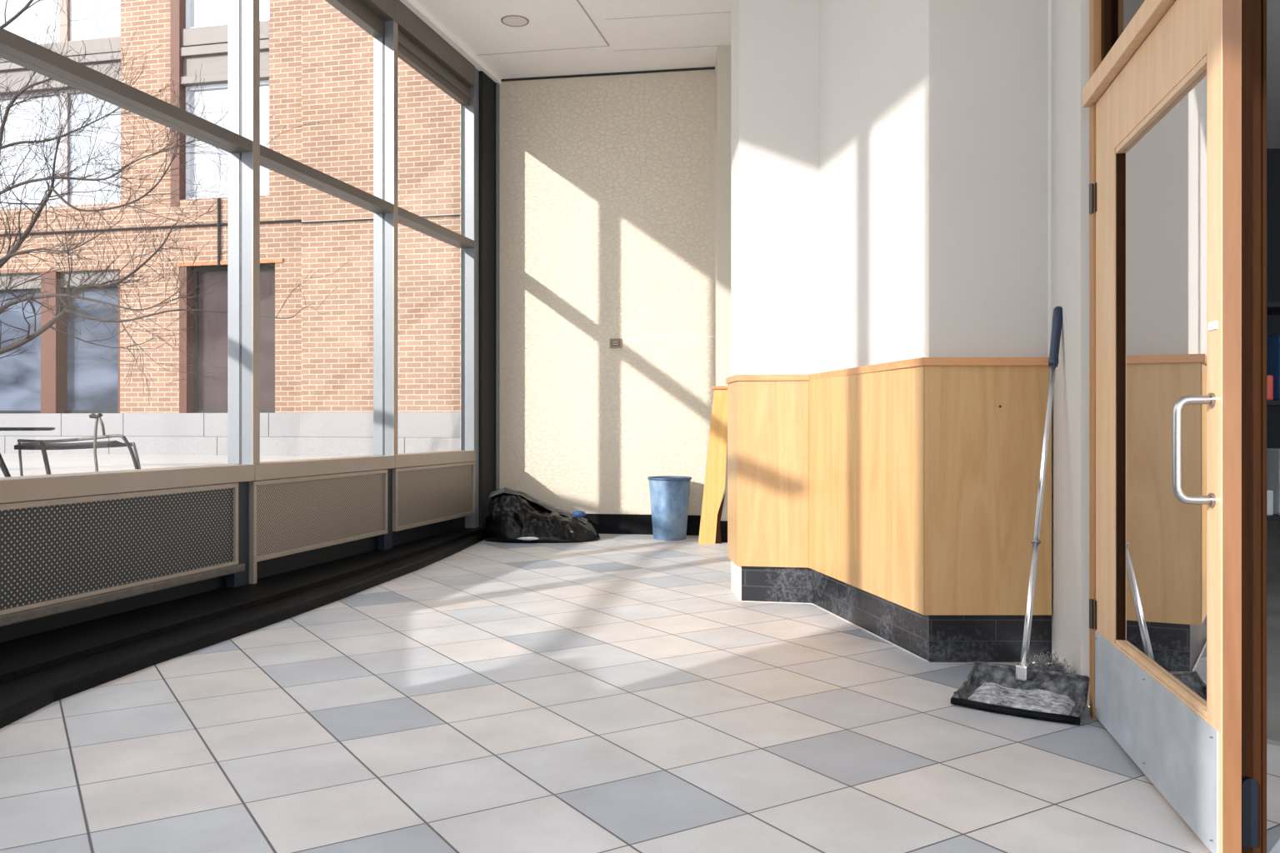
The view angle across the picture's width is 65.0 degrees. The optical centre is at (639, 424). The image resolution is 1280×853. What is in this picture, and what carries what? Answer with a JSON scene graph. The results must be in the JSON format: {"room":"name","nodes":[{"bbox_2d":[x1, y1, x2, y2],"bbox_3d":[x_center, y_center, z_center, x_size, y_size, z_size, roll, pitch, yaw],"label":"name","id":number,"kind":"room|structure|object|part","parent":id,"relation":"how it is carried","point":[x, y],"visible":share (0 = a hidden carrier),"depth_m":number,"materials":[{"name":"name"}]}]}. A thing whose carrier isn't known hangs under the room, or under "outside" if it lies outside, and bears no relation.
{"room":"lobby","nodes":[
{"label":"lobby","id":0,"kind":"room"},
{"bbox_2d":[0,516,464,642],"bbox_3d":[-2.400,0.728,7.305,0.140,0.745,6.307,0,0,14],"label":"wall","id":1,"kind":"structure","parent":0,"point":[272,567],"depth_m":6.15,"materials":[{"name":"black metal"}]},
{"bbox_2d":[0,482,244,626],"bbox_3d":[-2.741,0.634,5.230,0.076,0.552,2.113,0,0,14],"label":"radiator cover","id":2,"kind":"object","parent":1,"relation":"attached to","point":[57,556],"visible":0.94,"depth_m":5.19,"materials":[{"name":"metal"}]},
{"bbox_3d":[-2.736,0.886,5.229,0.065,0.048,2.113,0,0,14],"label":"rail","id":3,"kind":"part","parent":2,"relation":"part of","materials":[{"name":"beige metal"}]},
{"bbox_2d":[0,27,254,503],"bbox_3d":[-2.806,-1.573,5.301,0.215,3.855,2.223,0,0,14],"label":"window","id":4,"kind":"structure","parent":1,"relation":"in","point":[14,48],"depth_m":5.24,"materials":[{"name":"metal"}]},
{"bbox_3d":[-2.806,0.302,5.301,0.215,0.105,2.218,0,0,14],"label":"sill","id":5,"kind":"part","parent":4,"relation":"part of","materials":[{"name":"beige metal"}]},
{"bbox_2d":[225,481,249,587],"bbox_3d":[-2.528,0.713,6.308,0.060,0.715,0.144,0,0,14],"label":"trim","id":6,"kind":"structure","parent":1,"relation":"attached to","point":[238,579],"depth_m":6.31,"materials":[{"name":"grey metal"}]},
{"bbox_2d":[0,526,484,729],"bbox_3d":[-2.363,1.055,5.497,1.312,0.090,9.940,0,0,3],"label":"baseboard","id":7,"kind":"structure","parent":1,"relation":"attached to","point":[37,671],"depth_m":5.15,"materials":[{"name":"black plastic"}]},
{"bbox_2d":[227,0,394,480],"bbox_3d":[-2.323,-1.573,7.295,0.215,3.855,1.882,0,0,14],"label":"window","id":8,"kind":"structure","parent":1,"relation":"in","point":[243,16],"depth_m":6.39,"materials":[{"name":"metal"}]},
{"bbox_3d":[-2.322,0.302,7.295,0.215,0.105,1.877,0,0,14],"label":"sill","id":9,"kind":"part","parent":8,"relation":"part of","materials":[{"name":"beige metal"}]},
{"bbox_3d":[-2.310,-3.335,7.292,0.180,0.330,1.881,0,0,14],"label":"head frame","id":10,"kind":"part","parent":8,"relation":"part of","materials":[{"name":"grey metal"}]},
{"bbox_2d":[249,469,387,584],"bbox_3d":[-2.266,0.714,7.237,0.053,0.712,1.769,0,0,14],"label":"radiator cover","id":11,"kind":"object","parent":1,"relation":"attached to","point":[290,516],"visible":0.84,"depth_m":7.06,"materials":[{"name":"metal"}]},
{"bbox_3d":[-2.471,0.968,6.395,0.050,0.205,0.035,0,0,14],"label":"leg","id":12,"kind":"part","parent":11,"relation":"part of","materials":[{"name":"beige metal"}]},
{"bbox_2d":[377,469,392,549],"bbox_3d":[-2.076,0.713,8.174,0.060,0.715,0.134,0,0,14],"label":"trim","id":13,"kind":"structure","parent":1,"relation":"attached to","point":[384,541],"depth_m":8.18,"materials":[{"name":"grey metal"}]},
{"bbox_2d":[372,0,474,468],"bbox_3d":[-1.905,-1.573,9.018,0.215,3.855,1.665,0,0,14],"label":"window","id":14,"kind":"structure","parent":1,"relation":"in","point":[407,37],"depth_m":8.22,"materials":[{"name":"metal"}]},
{"bbox_3d":[-1.905,0.302,9.018,0.215,0.105,1.660,0,0,14],"label":"sill","id":15,"kind":"part","parent":14,"relation":"part of","materials":[{"name":"beige metal"}]},
{"bbox_3d":[-1.893,-3.400,9.015,0.180,0.200,1.664,0,0,14],"label":"head frame","id":16,"kind":"part","parent":14,"relation":"part of","materials":[{"name":"grey metal"}]},
{"bbox_3d":[-1.880,-3.210,9.048,0.090,0.180,1.594,0,0,14],"label":"head panel","id":17,"kind":"part","parent":14,"relation":"part of","materials":[{"name":"grey metal"}]},
{"bbox_2d":[392,461,474,531],"bbox_3d":[-1.831,0.617,9.033,0.053,0.517,1.642,0,0,14],"label":"radiator cover","id":18,"kind":"object","parent":1,"relation":"attached to","point":[422,495],"visible":0.96,"depth_m":8.91,"materials":[{"name":"metal"}]},
{"bbox_2d":[460,67,499,528],"bbox_3d":[-1.626,-1.210,10.096,0.250,4.620,0.558,0,0,14],"label":"window frame","id":19,"kind":"structure","parent":1,"relation":"attached to","point":[480,121],"depth_m":9.96,"materials":[{"name":"black metal"}]},
{"bbox_2d":[400,0,501,84],"bbox_3d":[-2.323,-3.525,7.261,0.310,0.049,6.457,0,0,14],"label":"trim","id":20,"kind":"structure","parent":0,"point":[412,5],"depth_m":9.12,"materials":[{"name":"white paint"}]},
{"bbox_2d":[499,69,714,515],"bbox_3d":[-0.088,-1.225,10.199,3.552,4.650,0.200,0,0,9],"label":"wall","id":21,"kind":"structure","parent":0,"point":[607,182],"depth_m":10.13,"materials":[{"name":"beige paint"}]},
{"bbox_2d":[500,66,714,81],"bbox_3d":[-0.401,-3.538,10.143,2.352,0.021,0.012,0,0,9],"label":"trim","id":22,"kind":"structure","parent":21,"relation":"attached to","point":[709,67],"depth_m":10.12,"materials":[{"name":"black"}]},
{"bbox_2d":[610,338,621,348],"bbox_3d":[-0.246,-0.823,10.110,0.124,0.094,0.025,0,0,9],"label":"wall switch","id":23,"kind":"object","parent":21,"relation":"attached to","point":[614,342],"visible":1,"depth_m":10.10,"materials":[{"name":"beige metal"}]},
{"bbox_2d":[582,514,700,535],"bbox_3d":[-0.401,1.000,10.143,2.352,0.200,0.012,0,0,9],"label":"baseboard","id":24,"kind":"structure","parent":21,"relation":"attached to","point":[635,524],"depth_m":10.09,"materials":[{"name":"black plastic"}]},
{"bbox_2d":[632,336,714,338],"bbox_3d":[0.288,-0.873,10.034,0.957,0.004,0.002,0,0,9],"label":"trim","id":25,"kind":"structure","parent":21,"relation":"attached to","point":[691,337],"depth_m":10.05,"materials":[{"name":"beige paint"}]},
{"bbox_2d":[0,521,1279,852],"bbox_3d":[2.850,1.160,5.000,12.300,0.120,16.000,0,0,0],"label":"floor","id":26,"kind":"structure","parent":0,"point":[613,693],"depth_m":3.50,"materials":[{"name":"grey tile"}]},
{"bbox_2d":[516,536,539,540],"bbox_3d":[-1.038,1.056,9.315,0.213,0.033,0.070,0,0,0],"label":"paper scrap","id":27,"kind":"object","parent":26,"relation":"on","point":[528,538],"visible":1,"depth_m":9.29,"materials":[{"name":"white paper"}]},
{"bbox_2d":[484,487,600,543],"bbox_3d":[-0.940,0.851,9.660,1.122,0.496,0.668,0,0,0],"label":"garbage bag","id":28,"kind":"object","parent":26,"relation":"on","point":[511,515],"visible":0.98,"depth_m":9.41,"materials":[{"name":"grey plastic"}]},
{"bbox_2d":[571,510,586,517],"bbox_3d":[-0.585,0.855,9.620,0.147,0.071,0.116,0,0,0],"label":"rag","id":29,"kind":"object","parent":28,"relation":"on","point":[577,513],"visible":1,"depth_m":9.59,"materials":[{"name":"fabric"}]},
{"bbox_2d":[647,475,691,540],"bbox_3d":[0.287,0.802,9.700,0.426,0.596,0.426,0,0,0],"label":"trash can","id":30,"kind":"object","parent":26,"relation":"on","point":[669,495],"visible":1,"depth_m":9.54,"materials":[{"name":"blue plastic"}]},
{"bbox_2d":[698,385,727,544],"bbox_3d":[0.692,0.371,9.332,0.305,1.462,0.085,0,0,0],"label":"leaning board","id":31,"kind":"object","parent":26,"relation":"on","point":[715,475],"visible":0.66,"depth_m":9.32,"materials":[{"name":"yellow wood"}]},
{"bbox_2d":[950,306,1089,724],"bbox_3d":[1.614,0.291,4.084,0.471,1.614,0.739,0,0,35],"label":"mop","id":32,"kind":"object","parent":26,"relation":"on","point":[1020,676],"visible":0.84,"depth_m":4.01,"materials":[{"name":"black plastic"}]},
{"bbox_2d":[967,682,1074,714],"bbox_3d":[1.472,1.057,3.882,0.401,0.054,0.188,0,0,35],"label":"heap","id":33,"kind":"object","parent":32,"relation":"in","point":[1036,700],"visible":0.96,"depth_m":3.87,"materials":[{"name":"grey fabric"}]},
{"bbox_2d":[1015,663,1029,680],"bbox_3d":[1.519,0.980,3.984,0.044,0.060,0.055,0,0,35],"label":"socket","id":34,"kind":"object","parent":32,"relation":"attached to","point":[1022,670],"depth_m":3.96,"materials":[{"name":"white"}]},
{"bbox_2d":[1016,650,1074,674],"bbox_3d":[1.635,1.019,4.066,0.278,0.210,0.150,0,0,22],"label":"clump","id":35,"kind":"object","parent":26,"relation":"on","point":[1051,665],"visible":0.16,"depth_m":4.05,"materials":[{"name":"grey"}]},
{"bbox_2d":[1266,302,1279,521],"bbox_3d":[4.500,0.000,6.800,0.900,2.200,0.500,0,0,0],"label":"storage shelf","id":36,"kind":"object","parent":26,"relation":"on","point":[1272,308],"visible":0.05,"depth_m":6.55,"materials":[{"name":"black paint"}]},
{"bbox_2d":[1266,375,1273,400],"bbox_3d":[4.138,-0.245,6.735,0.085,0.170,0.230,0,0,0],"label":"storage box","id":37,"kind":"object","parent":36,"relation":"on","point":[1269,377],"visible":0.24,"depth_m":6.62,"materials":[{"name":"red"}]},
{"bbox_2d":[1266,490,1273,515],"bbox_3d":[4.138,0.515,6.735,0.085,0.170,0.230,0,0,0],"label":"storage box","id":38,"kind":"object","parent":36,"relation":"on","point":[1269,492],"visible":0.24,"depth_m":6.62,"materials":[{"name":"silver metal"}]},
{"bbox_2d":[1266,448,1279,515],"bbox_3d":[4.263,0.380,6.735,0.085,0.440,0.230,0,0,0],"label":"storage box","id":39,"kind":"object","parent":36,"relation":"on","point":[1272,454],"visible":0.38,"depth_m":6.68,"materials":[{"name":"grey"}]},
{"bbox_2d":[1266,334,1279,400],"bbox_3d":[4.263,-0.380,6.735,0.085,0.440,0.230,0,0,0],"label":"storage box","id":40,"kind":"object","parent":36,"relation":"on","point":[1272,342],"visible":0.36,"depth_m":6.68,"materials":[{"name":"blue"}]},
{"bbox_2d":[715,45,730,530],"bbox_3d":[1.012,-1.225,9.750,0.575,4.650,0.700,0,0,0],"label":"wall pier","id":41,"kind":"object","parent":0,"point":[722,65],"visible":0.21,"depth_m":9.40,"materials":[{"name":"beige paint"}]},
{"bbox_2d":[720,520,727,542],"bbox_3d":[1.010,1.000,9.394,0.580,0.200,0.012,0,0,0],"label":"baseboard","id":42,"kind":"object","parent":41,"relation":"attached to","point":[723,524],"visible":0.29,"depth_m":9.39,"materials":[{"name":"black plastic"}]},
{"bbox_2d":[414,0,1279,148],"bbox_3d":[2.800,-3.623,5.000,12.400,0.153,16.000,0,0,0],"label":"ceiling","id":43,"kind":"structure","parent":0,"point":[560,37],"depth_m":9.15,"materials":[{"name":"grey paint"}]},
{"bbox_2d":[500,15,529,26],"bbox_3d":[-1.098,-3.547,8.820,0.248,0.006,0.248,0,0,0],"label":"recessed light","id":44,"kind":"object","parent":43,"relation":"in","point":[510,20],"visible":1,"depth_m":8.82,"materials":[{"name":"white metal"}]},
{"bbox_2d":[502,16,527,25],"bbox_3d":[-1.098,-3.548,8.820,0.214,0.002,0.214,0,0,0],"label":"diffuser","id":45,"kind":"object","parent":44,"relation":"attached to","point":[508,21],"depth_m":8.82,"materials":[{"name":"white plastic"}]},
{"bbox_2d":[730,0,1089,706],"bbox_3d":[1.454,-1.225,6.650,1.692,4.650,5.500,0,0,0],"label":"wall","id":46,"kind":"structure","parent":0,"point":[889,158],"depth_m":4.87,"materials":[{"name":"white paint"}]},
{"bbox_2d":[725,374,809,567],"bbox_3d":[0.743,0.282,6.292,0.683,1.180,0.352,0,0,38],"label":"trim","id":47,"kind":"structure","parent":46,"relation":"attached to","point":[767,415],"depth_m":6.17,"materials":[{"name":"brown wood"}]},
{"bbox_3d":[0.743,-0.290,6.292,0.683,0.036,0.352,0,0,38],"label":"cap rail","id":48,"kind":"part","parent":47,"relation":"part of","materials":[{"name":"brown wood"}]},
{"bbox_2d":[741,600,929,662],"bbox_3d":[1.145,1.098,5.517,0.360,0.008,1.752,0,0,-24],"label":"trim","id":49,"kind":"structure","parent":46,"relation":"attached to","point":[742,601],"depth_m":5.58,"materials":[{"name":"grey stone"}]},
{"bbox_2d":[808,357,924,614],"bbox_3d":[1.196,0.282,5.396,0.108,1.180,1.631,0,0,-9],"label":"wood wall panel","id":50,"kind":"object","parent":46,"relation":"attached to","point":[866,423],"depth_m":5.22,"materials":[{"name":"brown wood"}]},
{"bbox_3d":[1.198,-0.290,5.396,0.104,0.036,1.631,0,0,-9],"label":"cap rail","id":51,"kind":"part","parent":50,"relation":"part of","materials":[{"name":"brown wood"}]},
{"bbox_2d":[741,566,1051,662],"bbox_3d":[1.163,0.981,5.561,0.544,0.238,2.331,0,0,-28],"label":"baseboard","id":52,"kind":"structure","parent":46,"relation":"attached to","point":[933,638],"depth_m":4.85,"materials":[{"name":"black tile"}]},
{"bbox_2d":[922,357,1051,614],"bbox_3d":[1.595,0.282,4.630,0.609,1.180,0.090,0,0,0],"label":"wood wall panel","id":53,"kind":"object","parent":46,"relation":"attached to","point":[984,417],"depth_m":4.60,"materials":[{"name":"brown wood"}]},
{"bbox_3d":[1.595,-0.290,4.630,0.609,0.036,0.090,0,0,0],"label":"cap rail","id":54,"kind":"part","parent":53,"relation":"part of","materials":[{"name":"brown wood"}]},
{"bbox_2d":[1048,0,1051,357],"bbox_3d":[1.924,-1.220,4.665,0.052,4.640,0.020,0,0,0],"label":"trim","id":55,"kind":"structure","parent":46,"relation":"attached to","point":[1049,1],"depth_m":4.66,"materials":[{"name":"white paint"}]},
{"bbox_2d":[1266,148,1279,449],"bbox_3d":[5.750,-1.225,13.000,6.900,4.650,0.200,0,0,0],"label":"wall","id":56,"kind":"structure","parent":0,"point":[1272,154],"depth_m":12.90,"materials":[{"name":"grey"}]},
{"bbox_3d":[1.570,-2.636,2.629,0.100,1.828,2.341,0,0,12],"label":"wall","id":57,"kind":"structure","parent":0,"visible":0},
{"bbox_2d":[1101,0,1144,61],"bbox_3d":[1.609,-1.496,3.091,0.090,0.452,1.321,0,0,12],"label":"window","id":58,"kind":"structure","parent":57,"relation":"in","point":[1117,15],"depth_m":3.65,"materials":[{"name":"brown glass"}]},
{"bbox_3d":[1.738,-1.446,3.715,0.050,0.352,0.043,0,0,12],"label":"frame","id":59,"kind":"part","parent":58,"relation":"part of","materials":[{"name":"brown wood"}]},
{"bbox_3d":[1.608,-1.446,3.070,0.006,0.352,1.281,0,0,12],"label":"pane","id":60,"kind":"part","parent":58,"relation":"part of","materials":[{"name":"clear glass"}]},
{"bbox_2d":[1082,0,1175,719],"bbox_3d":[1.612,-1.200,3.118,0.155,4.600,1.376,0,0,12],"label":"trim","id":61,"kind":"structure","parent":57,"relation":"attached to","point":[1102,74],"depth_m":3.74,"materials":[{"name":"brown wood"}]},
{"bbox_3d":[1.602,-1.235,3.118,0.135,0.070,1.371,0,0,12],"label":"transom rail","id":62,"kind":"part","parent":61,"relation":"part of","materials":[{"name":"brown wood"}]},
{"bbox_2d":[1089,0,1241,852],"bbox_3d":[1.546,-0.054,3.135,0.141,2.283,1.329,0,0,12],"label":"door","id":63,"kind":"structure","parent":57,"relation":"in","point":[1165,197],"depth_m":2.87,"materials":[{"name":"brown wood"}]},
{"bbox_3d":[1.567,0.923,3.118,0.004,0.317,1.257,0,0,12],"label":"kick plate","id":64,"kind":"part","parent":63,"relation":"part of","materials":[{"name":"silver metal"}]},
{"bbox_3d":[1.574,-0.100,3.029,0.006,1.723,0.924,0,0,12],"label":"pane","id":65,"kind":"part","parent":63,"relation":"part of","materials":[{"name":"clear glass"}]},
{"bbox_3d":[1.403,0.063,2.548,0.096,0.277,0.023,0,0,12],"label":"handle","id":66,"kind":"part","parent":63,"relation":"part of","materials":[{"name":"metal"}]},
{"bbox_2d":[1241,0,1266,852],"bbox_3d":[1.562,-0.600,2.602,0.073,3.400,0.116,0,0,0],"label":"door frame","id":67,"kind":"structure","parent":57,"relation":"in","point":[1253,12],"depth_m":2.56,"materials":[{"name":"brown wood"}]},
{"label":"outside","id":68,"kind":"structure","parent":0,"visible":0},
{"bbox_2d":[0,453,344,477],"bbox_3d":[-13.849,0.810,9.500,24.302,0.580,27.000,0,0,0],"label":"patio","id":69,"kind":"structure","parent":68,"point":[32,464],"depth_m":14.08,"materials":[{"name":"concrete"}]},
{"bbox_2d":[0,427,54,477],"bbox_3d":[-5.322,0.275,8.200,0.950,0.507,0.950,0,0,0],"label":"patio table","id":70,"kind":"object","parent":69,"relation":"on","point":[3,467],"visible":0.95,"depth_m":8.19,"materials":[{"name":"black paint"}]},
{"bbox_3d":[-5.210,0.288,8.203,0.213,0.481,0.054,0,0,0],"label":"leg","id":71,"kind":"part","parent":70,"relation":"part of","materials":[{"name":"black paint"}]},
{"bbox_2d":[14,412,140,476],"bbox_3d":[-4.677,0.211,8.549,1.094,0.628,0.542,0,0,0],"label":"bench","id":72,"kind":"object","parent":69,"relation":"on","point":[43,445],"visible":0.81,"depth_m":8.38,"materials":[{"name":"black paint"}]},
{"bbox_3d":[-5.179,0.326,8.400,0.050,0.389,0.022,0,0,0],"label":"leg","id":73,"kind":"part","parent":72,"relation":"part of","materials":[{"name":"metal"}]},
{"bbox_3d":[-4.951,0.329,8.380,0.118,0.389,0.036,0,0,0],"label":"leg","id":74,"kind":"part","parent":72,"relation":"part of","materials":[{"name":"black paint"}]},
{"bbox_3d":[-4.832,0.171,8.600,0.785,0.078,0.440,0,0,0],"label":"seat","id":75,"kind":"part","parent":72,"relation":"part of","materials":[{"name":"black paint"}]},
{"bbox_3d":[-4.474,0.225,8.345,0.085,0.591,0.125,0,0,0],"label":"armrest","id":76,"kind":"part","parent":72,"relation":"part of","materials":[{"name":"metal"}]},
{"bbox_3d":[-4.228,0.307,8.380,0.194,0.435,0.030,0,0,0],"label":"leg","id":77,"kind":"part","parent":72,"relation":"part of","materials":[{"name":"black paint"}]},
{"bbox_3d":[-4.375,0.336,8.750,0.103,0.373,0.024,0,0,0],"label":"leg","id":78,"kind":"part","parent":72,"relation":"part of","materials":[{"name":"metal"}]},
{"bbox_2d":[0,0,348,400],"bbox_3d":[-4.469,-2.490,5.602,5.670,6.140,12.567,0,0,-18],"label":"bare tree","id":79,"kind":"object","parent":69,"relation":"on","point":[67,304],"visible":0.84,"depth_m":9.69,"materials":[{"name":"brown plant"}]},
{"bbox_2d":[0,0,460,456],"bbox_3d":[-8.974,-6.265,20.673,27.093,13.670,6.670,0,0,13],"label":"brick building","id":80,"kind":"structure","parent":69,"relation":"on","point":[317,63],"depth_m":17.66,"materials":[{"name":"brick"}]},
{"bbox_2d":[0,270,117,290],"bbox_3d":[-12.159,-2.660,18.805,5.684,0.280,0.100,0,0,13],"label":"window shade","id":81,"kind":"object","parent":80,"relation":"hanging from","point":[3,277],"depth_m":18.44,"materials":[{"name":"grey metal"}]},
{"bbox_3d":[-12.134,-1.504,18.917,5.684,2.573,0.030,0,0,13],"label":"pane","id":82,"kind":"part","parent":80,"relation":"part of","materials":[{"name":"blue glass"}]},
{"bbox_3d":[-12.090,-8.044,18.876,5.788,2.091,0.030,0,0,13],"label":"pane","id":83,"kind":"part","parent":80,"relation":"part of","materials":[{"name":"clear glass"}]},
{"bbox_3d":[-12.090,-5.069,18.876,5.788,2.159,0.030,0,0,13],"label":"pane","id":84,"kind":"part","parent":80,"relation":"part of","materials":[{"name":"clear glass"}]},
{"bbox_3d":[-8.185,-7.380,17.968,0.180,7.041,0.410,0,0,13],"label":"jamb panel","id":85,"kind":"part","parent":80,"relation":"part of","materials":[{"name":"brown brick"}]},
{"bbox_3d":[-8.034,-1.504,17.939,0.150,2.593,0.400,0,0,13],"label":"jamb panel","id":86,"kind":"part","parent":80,"relation":"part of","materials":[{"name":"brown brick"}]},
{"bbox_3d":[-7.227,-8.062,17.796,1.765,2.056,0.030,0,0,13],"label":"pane","id":87,"kind":"part","parent":80,"relation":"part of","materials":[{"name":"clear glass"}]},
{"bbox_3d":[-7.227,-5.005,17.796,1.765,2.032,0.030,0,0,13],"label":"pane","id":88,"kind":"part","parent":80,"relation":"part of","materials":[{"name":"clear glass"}]},
{"bbox_3d":[-7.098,-1.504,17.798,1.739,2.573,0.030,0,0,13],"label":"pane","id":89,"kind":"part","parent":80,"relation":"part of","materials":[{"name":"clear glass"}]}
]}

